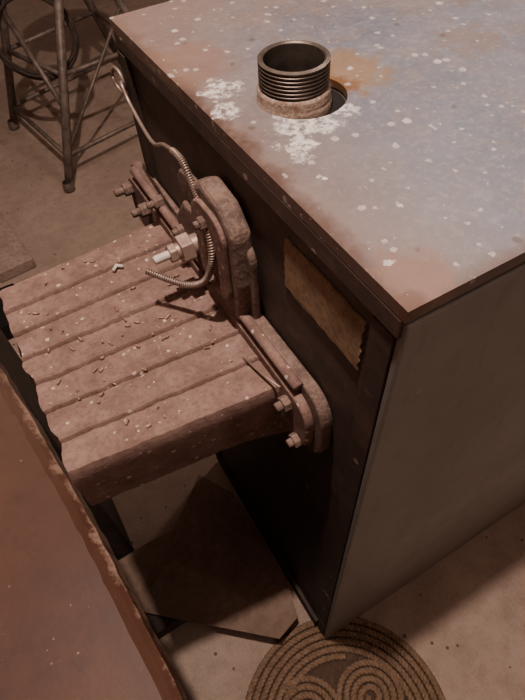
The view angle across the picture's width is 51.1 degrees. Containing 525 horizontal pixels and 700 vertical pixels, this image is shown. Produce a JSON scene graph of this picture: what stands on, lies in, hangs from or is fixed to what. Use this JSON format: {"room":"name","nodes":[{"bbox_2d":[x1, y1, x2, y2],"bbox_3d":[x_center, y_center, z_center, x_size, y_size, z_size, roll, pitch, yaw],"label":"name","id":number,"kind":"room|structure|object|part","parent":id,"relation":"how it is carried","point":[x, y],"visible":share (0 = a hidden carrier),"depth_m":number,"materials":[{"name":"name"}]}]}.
{"room":"mechanical room","nodes":[
{"label":"mechanical room","id":0,"kind":"room"},
{"bbox_2d":[0,0,524,699],"bbox_3d":[-0.190,-0.221,1.754,6.500,0.050,7.100,-26,56,-16],"label":"floor","id":1,"kind":"structure","parent":0,"point":[464,615],"depth_m":1.29,"materials":[{"name":"concrete"}]},
{"bbox_2d":[0,283,13,339],"bbox_3d":[-0.794,-0.095,1.623,0.180,0.060,0.160,-26,56,-16],"label":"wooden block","id":2,"kind":"object","parent":1,"relation":"on","point":[4,326],"visible":0.19,"depth_m":1.58,"materials":[{"name":"black wood"}]},
{"bbox_2d":[0,212,35,282],"bbox_3d":[-1.031,-0.517,1.967,0.120,0.040,0.840,-31,58,-19],"label":"wooden plank","id":3,"kind":"object","parent":1,"relation":"on","point":[15,259],"visible":1,"depth_m":1.77,"materials":[{"name":"beige wood"}]},
{"bbox_2d":[0,0,134,192],"bbox_3d":[-0.685,-1.172,1.987,0.718,0.782,0.599,-39,60,-24],"label":"stool","id":4,"kind":"object","parent":1,"relation":"on","point":[64,66],"visible":0.8,"depth_m":1.97,"materials":[{"name":"metal"}]},
{"bbox_3d":[-0.939,-1.154,1.997,0.268,0.758,0.032,3,53,5],"label":"leg","id":5,"kind":"part","parent":4,"relation":"part of","materials":[{"name":"metal"}]},
{"bbox_3d":[-0.692,-1.027,1.888,0.032,0.766,0.550,5,53,7],"label":"leg","id":6,"kind":"part","parent":4,"relation":"part of","materials":[{"name":"metal"}]},
{"bbox_3d":[-0.692,-1.387,2.160,0.031,0.761,0.361,13,55,13],"label":"leg","id":7,"kind":"part","parent":4,"relation":"part of","materials":[{"name":"metal"}]},
{"bbox_3d":[-0.463,-1.168,1.982,0.329,0.760,0.032,4,53,6],"label":"leg","id":8,"kind":"part","parent":4,"relation":"part of","materials":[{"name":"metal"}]},
{"bbox_2d":[0,329,188,699],"bbox_3d":[-0.420,0.577,0.679,0.832,0.721,1.000,-26,56,-16],"label":"table","id":9,"kind":"object","parent":1,"relation":"on","point":[73,626],"visible":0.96,"depth_m":0.50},
{"bbox_3d":[-0.384,0.201,0.975,0.098,0.700,0.170,-26,56,-16],"label":"cabinet post","id":10,"kind":"part","parent":9,"relation":"part of","materials":[{"name":"metal"}]},
{"bbox_2d":[145,613,186,638],"bbox_3d":[-0.202,0.542,1.119,0.080,0.045,0.060,-26,56,-16],"label":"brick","id":11,"kind":"object","parent":1,"relation":"on","point":[161,625],"visible":0.3,"depth_m":1.09,"materials":[{"name":"brick"}]},
{"bbox_2d":[118,474,297,638],"bbox_3d":[-0.149,0.468,1.152,0.323,0.064,0.409,-26,56,-16],"label":"metal sheet","id":12,"kind":"object","parent":1,"relation":"on","point":[213,568],"visible":0.84,"depth_m":1.15,"materials":[{"name":"brown metal"}]},
{"bbox_2d":[109,0,524,638],"bbox_3d":[0.296,-0.032,0.920,0.726,0.990,0.465,-26,56,-16],"label":"base cabinet","id":13,"kind":"object","parent":1,"relation":"on","point":[387,227],"visible":0.91,"depth_m":0.46,"materials":[{"name":"metal"}]},
{"bbox_2d":[0,161,331,505],"bbox_3d":[-0.149,-0.054,0.566,0.227,0.260,0.453,-26,56,-16],"label":"housing","id":14,"kind":"object","parent":13,"relation":"attached to","point":[265,391],"visible":0.98,"depth_m":0.53,"materials":[{"name":"orange metal"}]},
{"bbox_2d":[112,264,122,271],"bbox_3d":[-0.163,-0.093,0.618,0.010,0.006,0.012,17,56,15],"label":"chip","id":15,"kind":"object","parent":14,"relation":"on","point":[114,268],"visible":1,"depth_m":0.62,"materials":[{"name":"white ceramic"}]},
{"bbox_2d":[28,246,232,427],"bbox_3d":[-0.143,-0.023,0.567,0.164,0.003,0.244,-26,56,-16],"label":"debris","id":16,"kind":"object","parent":14,"relation":"on","point":[176,275],"visible":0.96,"depth_m":0.56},
{"bbox_2d":[110,66,215,288],"bbox_3d":[-0.122,-0.175,0.561,0.066,0.112,0.277,-21,55,-12],"label":"cable","id":17,"kind":"object","parent":14,"relation":"attached to","point":[173,151],"visible":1,"depth_m":0.53,"materials":[{"name":"metal"}]},
{"bbox_3d":[0.000,0.397,1.207,0.008,0.038,0.431,-26,56,-16],"label":"rail","id":18,"kind":"part","parent":13,"relation":"part of","materials":[{"name":"metal"}]},
{"bbox_2d":[256,40,331,119],"bbox_3d":[0.025,-0.205,0.443,0.062,0.062,0.062,-26,56,-16],"label":"pipe","id":19,"kind":"object","parent":13,"relation":"on","point":[294,82],"visible":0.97,"depth_m":0.42,"materials":[{"name":"metal"}]},
{"bbox_3d":[0.044,-0.036,0.408,0.003,0.055,0.103,-26,56,-16],"label":"label plate","id":20,"kind":"part","parent":13,"relation":"part of","materials":[{"name":"brown paper"}]},
{"bbox_3d":[0.411,0.127,0.802,0.716,0.976,0.007,-26,56,-16],"label":"panel","id":21,"kind":"part","parent":13,"relation":"part of","materials":[{"name":"grey metal"}]},
{"bbox_2d":[245,617,445,699],"bbox_3d":[0.154,0.696,1.003,0.391,0.013,0.387,-7,53,-2],"label":"jute rug","id":22,"kind":"object","parent":1,"relation":"on","point":[364,659],"visible":0.97,"depth_m":1.06,"materials":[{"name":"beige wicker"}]}
]}

